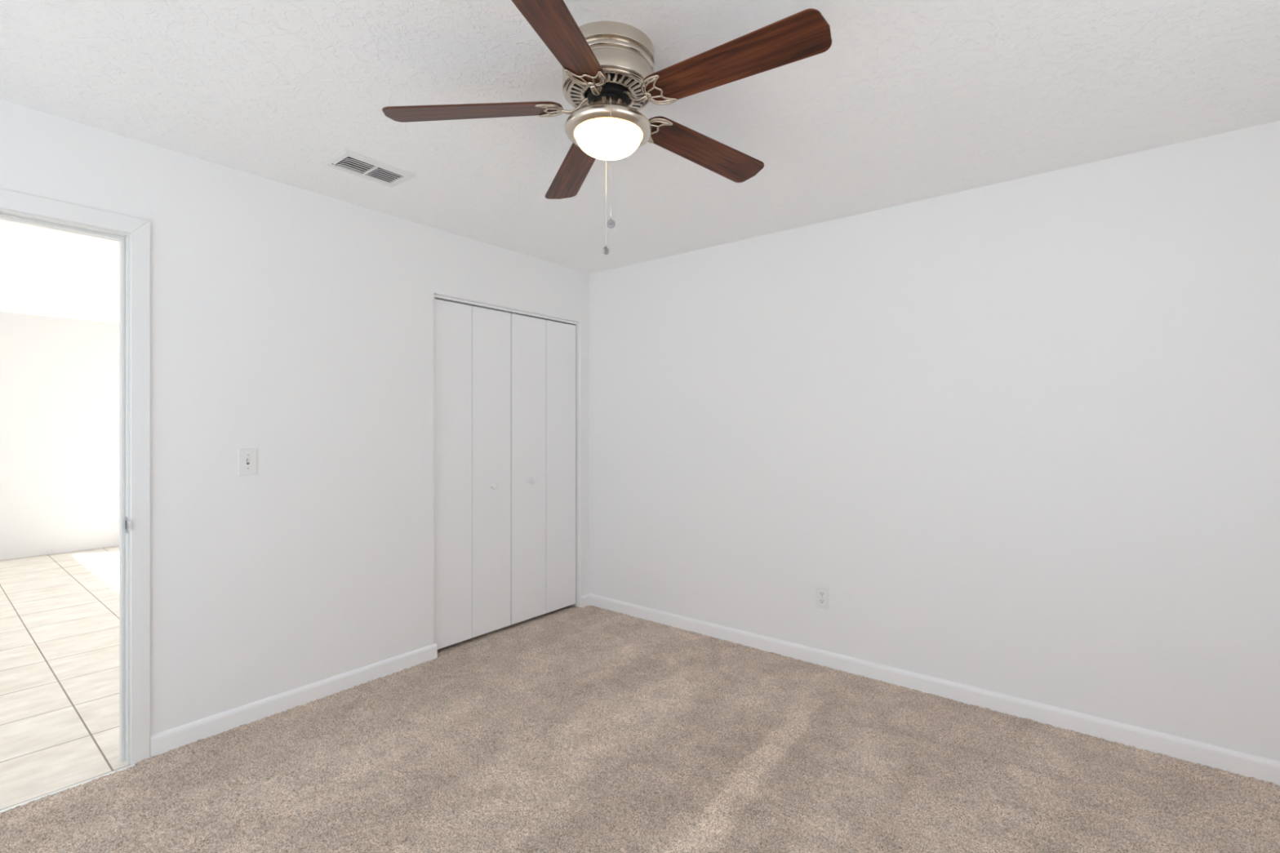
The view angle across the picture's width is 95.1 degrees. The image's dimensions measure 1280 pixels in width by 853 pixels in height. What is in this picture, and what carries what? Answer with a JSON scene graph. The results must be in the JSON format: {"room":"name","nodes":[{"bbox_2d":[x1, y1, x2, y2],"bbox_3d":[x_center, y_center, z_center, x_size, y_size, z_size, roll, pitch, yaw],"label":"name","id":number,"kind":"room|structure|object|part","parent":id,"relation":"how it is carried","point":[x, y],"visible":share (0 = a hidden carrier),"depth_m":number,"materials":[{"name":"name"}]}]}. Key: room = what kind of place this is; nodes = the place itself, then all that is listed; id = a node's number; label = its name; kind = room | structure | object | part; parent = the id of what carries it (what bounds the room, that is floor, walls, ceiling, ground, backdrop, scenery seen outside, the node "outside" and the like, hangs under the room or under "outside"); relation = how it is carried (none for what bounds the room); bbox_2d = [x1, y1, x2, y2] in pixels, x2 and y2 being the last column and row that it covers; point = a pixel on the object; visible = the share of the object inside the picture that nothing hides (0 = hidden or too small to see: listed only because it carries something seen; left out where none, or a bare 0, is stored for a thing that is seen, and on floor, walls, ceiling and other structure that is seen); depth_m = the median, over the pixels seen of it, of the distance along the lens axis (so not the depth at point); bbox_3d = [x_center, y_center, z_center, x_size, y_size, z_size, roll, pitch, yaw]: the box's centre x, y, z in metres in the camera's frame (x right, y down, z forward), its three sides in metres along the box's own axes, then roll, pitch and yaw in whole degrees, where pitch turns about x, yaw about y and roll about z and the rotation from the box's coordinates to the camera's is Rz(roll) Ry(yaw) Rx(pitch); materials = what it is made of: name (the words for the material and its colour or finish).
{"room":"empty bedroom","nodes":[
{"label":"empty bedroom","id":0,"kind":"room"},
{"bbox_2d":[0,311,119,560],"bbox_3d":[-6.077,0.094,6.083,0.120,2.440,6.050,0,0,38],"label":"wall","id":1,"kind":"structure","parent":0,"point":[60,377],"depth_m":6.04,"materials":[{"name":"white paint"}]},
{"bbox_2d":[0,99,589,735],"bbox_3d":[-1.648,0.094,2.816,0.120,2.440,3.950,0,0,38],"label":"wall","id":2,"kind":"structure","parent":0,"point":[292,325],"depth_m":2.71,"materials":[{"name":"white paint"}]},
{"bbox_2d":[0,187,150,764],"bbox_3d":[-2.274,0.253,2.015,0.142,2.143,0.898,0,0,38],"label":"door frame","id":3,"kind":"structure","parent":2,"relation":"attached to","point":[132,233],"depth_m":2.30,"materials":[{"name":"white paint"}]},
{"bbox_3d":[-2.229,-0.786,1.979,0.014,0.066,0.896,0,0,38],"label":"casing","id":4,"kind":"part","parent":3,"relation":"part of","materials":[{"name":"white paint"}]},
{"bbox_3d":[-2.002,0.385,2.287,0.057,0.062,0.011,0,0,28],"label":"strike plate","id":5,"kind":"part","parent":3,"relation":"part of","materials":[{"name":"grey metal"}]},
{"bbox_3d":[-1.968,0.253,2.307,0.014,2.141,0.060,0,0,38],"label":"casing","id":6,"kind":"part","parent":3,"relation":"part of","materials":[{"name":"white paint"}]},
{"bbox_2d":[238,448,257,475],"bbox_3d":[-1.736,0.156,2.594,0.019,0.117,0.072,0,0,38],"label":"light switch","id":7,"kind":"object","parent":2,"relation":"attached to","point":[247,457],"visible":1,"depth_m":2.60,"materials":[{"name":"white plastic"}]},
{"bbox_2d":[150,643,437,757],"bbox_3d":[-1.553,1.280,2.829,0.013,0.097,1.274,0,0,38],"label":"baseboard","id":8,"kind":"structure","parent":2,"relation":"attached to","point":[161,743],"depth_m":2.69,"materials":[{"name":"white paint"}]},
{"bbox_2d":[433,294,576,324],"bbox_3d":[-0.843,-0.752,3.817,0.032,0.014,1.184,0,0,38],"label":"door track","id":9,"kind":"object","parent":2,"relation":"attached to","point":[436,296],"visible":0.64,"depth_m":3.74,"materials":[{"name":"white metal"}]},
{"bbox_2d":[433,297,511,649],"bbox_3d":[-1.011,0.268,3.569,0.069,2.040,0.574,0,0,38],"label":"door","id":10,"kind":"structure","parent":9,"relation":"hanging from","point":[472,344],"depth_m":3.55,"materials":[{"name":"white paint"}]},
{"bbox_3d":[-1.119,0.277,3.465,0.030,2.023,0.276,0,0,38],"label":"panel","id":11,"kind":"part","parent":10,"relation":"part of","materials":[{"name":"white paint"}]},
{"bbox_3d":[-0.940,0.277,3.691,0.030,2.023,0.295,0,0,38],"label":"panel","id":12,"kind":"part","parent":10,"relation":"part of","materials":[{"name":"white paint"}]},
{"bbox_3d":[-0.914,0.373,3.667,0.039,0.038,0.038,0,0,38],"label":"knob","id":13,"kind":"part","parent":10,"relation":"part of","materials":[{"name":"white plastic"}]},
{"bbox_2d":[511,312,575,624],"bbox_3d":[-0.645,0.268,4.029,0.069,2.040,0.587,0,0,38],"label":"door","id":14,"kind":"structure","parent":9,"relation":"hanging from","point":[543,352],"depth_m":4.01,"materials":[{"name":"white paint"}]},
{"bbox_3d":[-0.751,0.277,3.928,0.030,2.023,0.297,0,0,38],"label":"panel","id":15,"kind":"part","parent":14,"relation":"part of","materials":[{"name":"white paint"}]},
{"bbox_3d":[-0.723,0.360,3.908,0.039,0.038,0.038,0,0,38],"label":"knob","id":16,"kind":"part","parent":14,"relation":"part of","materials":[{"name":"white plastic"}]},
{"bbox_3d":[-0.567,0.277,4.159,0.030,2.023,0.286,0,0,38],"label":"panel","id":17,"kind":"part","parent":14,"relation":"part of","materials":[{"name":"white paint"}]},
{"bbox_2d":[580,593,589,607],"bbox_3d":[-0.397,1.280,4.283,0.013,0.097,0.096,0,0,38],"label":"baseboard","id":18,"kind":"structure","parent":2,"relation":"attached to","point":[584,599],"depth_m":4.27,"materials":[{"name":"white paint"}]},
{"bbox_2d":[436,298,524,315],"bbox_3d":[-0.956,0.094,4.361,0.720,2.440,2.370,0,0,38],"label":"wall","id":19,"kind":"structure","parent":0,"point":[437,299],"depth_m":4.42,"materials":[{"name":"white paint"}]},
{"bbox_2d":[0,0,1279,324],"bbox_3d":[-2.332,-1.176,3.105,9.690,0.100,6.290,0,0,38],"label":"ceiling","id":20,"kind":"structure","parent":0,"point":[908,101],"depth_m":2.01,"materials":[{"name":"white paint"}]},
{"bbox_2d":[321,149,416,187],"bbox_3d":[-1.182,-1.121,2.564,0.210,0.010,0.314,0,0,38],"label":"ceiling vent","id":21,"kind":"object","parent":20,"relation":"in","point":[346,161],"visible":1,"depth_m":2.54,"materials":[{"name":"white metal"}]},
{"bbox_2d":[382,0,831,254],"bbox_3d":[-0.057,-0.840,1.751,1.250,0.573,1.270,0,0,38],"label":"ceiling fan","id":22,"kind":"object","parent":20,"relation":"hanging from","point":[609,77],"visible":1,"depth_m":1.65,"materials":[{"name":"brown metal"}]},
{"bbox_3d":[-0.496,-0.943,1.753,0.528,0.006,0.133,-3,12,-2],"label":"blade","id":23,"kind":"part","parent":22,"relation":"part of","materials":[{"name":"brown wood"}]},
{"bbox_3d":[-0.204,-0.946,1.379,0.133,0.006,0.528,12,6,15],"label":"blade","id":24,"kind":"part","parent":22,"relation":"part of","materials":[{"name":"brown wood"}]},
{"bbox_3d":[-0.237,-0.943,2.140,0.133,0.006,0.528,-13,1,-21],"label":"blade","id":25,"kind":"part","parent":22,"relation":"part of","materials":[{"name":"brown wood"}]},
{"bbox_3d":[-0.191,-0.967,1.762,0.093,0.054,0.021,0,0,-2],"label":"bracket arm","id":26,"kind":"part","parent":22,"relation":"part of","materials":[{"name":"silver metal"}]},
{"bbox_3d":[-0.121,-0.967,1.673,0.021,0.054,0.093,0,0,16],"label":"bracket arm","id":27,"kind":"part","parent":22,"relation":"part of","materials":[{"name":"silver metal"}]},
{"bbox_3d":[-0.105,-0.764,1.859,0.003,0.358,0.085,0,0,-7],"label":"pull chain","id":28,"kind":"part","parent":22,"relation":"part of","materials":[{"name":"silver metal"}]},
{"bbox_3d":[-0.095,-0.855,1.765,0.199,0.071,0.199,0,0,38],"label":"lamp shade","id":29,"kind":"part","parent":22,"relation":"part of","materials":[{"name":"white glass"}]},
{"bbox_3d":[-0.085,-0.761,1.670,0.003,0.364,0.085,0,0,-6],"label":"pull chain","id":30,"kind":"part","parent":22,"relation":"part of","materials":[{"name":"silver metal"}]},
{"bbox_3d":[-0.017,-0.967,1.710,0.093,0.054,0.021,0,0,35],"label":"bracket arm","id":31,"kind":"part","parent":22,"relation":"part of","materials":[{"name":"silver metal"}]},
{"bbox_3d":[0.220,-0.946,2.013,0.528,0.006,0.133,3,-14,-38],"label":"blade","id":32,"kind":"part","parent":22,"relation":"part of","materials":[{"name":"brown wood"}]},
{"bbox_3d":[0.232,-0.950,1.533,0.528,0.006,0.133,2,-11,35],"label":"blade","id":33,"kind":"part","parent":22,"relation":"part of","materials":[{"name":"brown wood"}]},
{"bbox_2d":[0,546,1279,852],"bbox_3d":[-2.379,1.372,3.142,9.570,0.124,6.290,0,0,38],"label":"floor","id":34,"kind":"structure","parent":0,"point":[569,729],"depth_m":2.28,"materials":[{"name":"carpet"}]},
{"bbox_2d":[527,120,1279,760],"bbox_3d":[0.929,0.094,3.366,4.910,2.440,0.120,0,0,38],"label":"wall","id":35,"kind":"structure","parent":0,"point":[1021,437],"depth_m":2.73,"materials":[{"name":"white paint"}]},
{"bbox_2d":[815,586,828,608],"bbox_3d":[1.003,0.942,3.226,0.072,0.117,0.008,0,0,38],"label":"wall outlet","id":36,"kind":"object","parent":35,"relation":"attached to","point":[821,593],"visible":1,"depth_m":3.22,"materials":[{"name":"white plastic"}]},
{"bbox_2d":[818,598,825,604],"bbox_3d":[1.002,0.962,3.224,0.033,0.028,0.002,0,0,38],"label":"receptacle","id":37,"kind":"object","parent":36,"relation":"attached to","point":[821,601],"depth_m":3.22,"materials":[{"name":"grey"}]},
{"bbox_2d":[818,591,825,596],"bbox_3d":[1.002,0.922,3.224,0.033,0.028,0.002,0,0,38],"label":"receptacle","id":38,"kind":"object","parent":36,"relation":"attached to","point":[821,593],"depth_m":3.22,"materials":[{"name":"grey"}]},
{"bbox_2d":[589,593,1279,786],"bbox_3d":[1.170,1.280,3.090,3.950,0.097,0.013,0,0,38],"label":"baseboard","id":39,"kind":"structure","parent":35,"relation":"attached to","point":[1247,765],"depth_m":2.72,"materials":[{"name":"white paint"}]},
{"bbox_3d":[-0.290,1.384,1.736,4.790,0.100,4.190,0,0,39],"label":"floor","id":40,"kind":"structure","parent":0,"visible":0},
{"bbox_2d":[0,764,135,813],"bbox_3d":[-2.212,1.323,1.965,0.020,0.019,0.800,0,0,38],"label":"threshold","id":41,"kind":"object","parent":40,"relation":"on","point":[37,798],"visible":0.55,"depth_m":2.12,"materials":[{"name":"white"}]}
]}

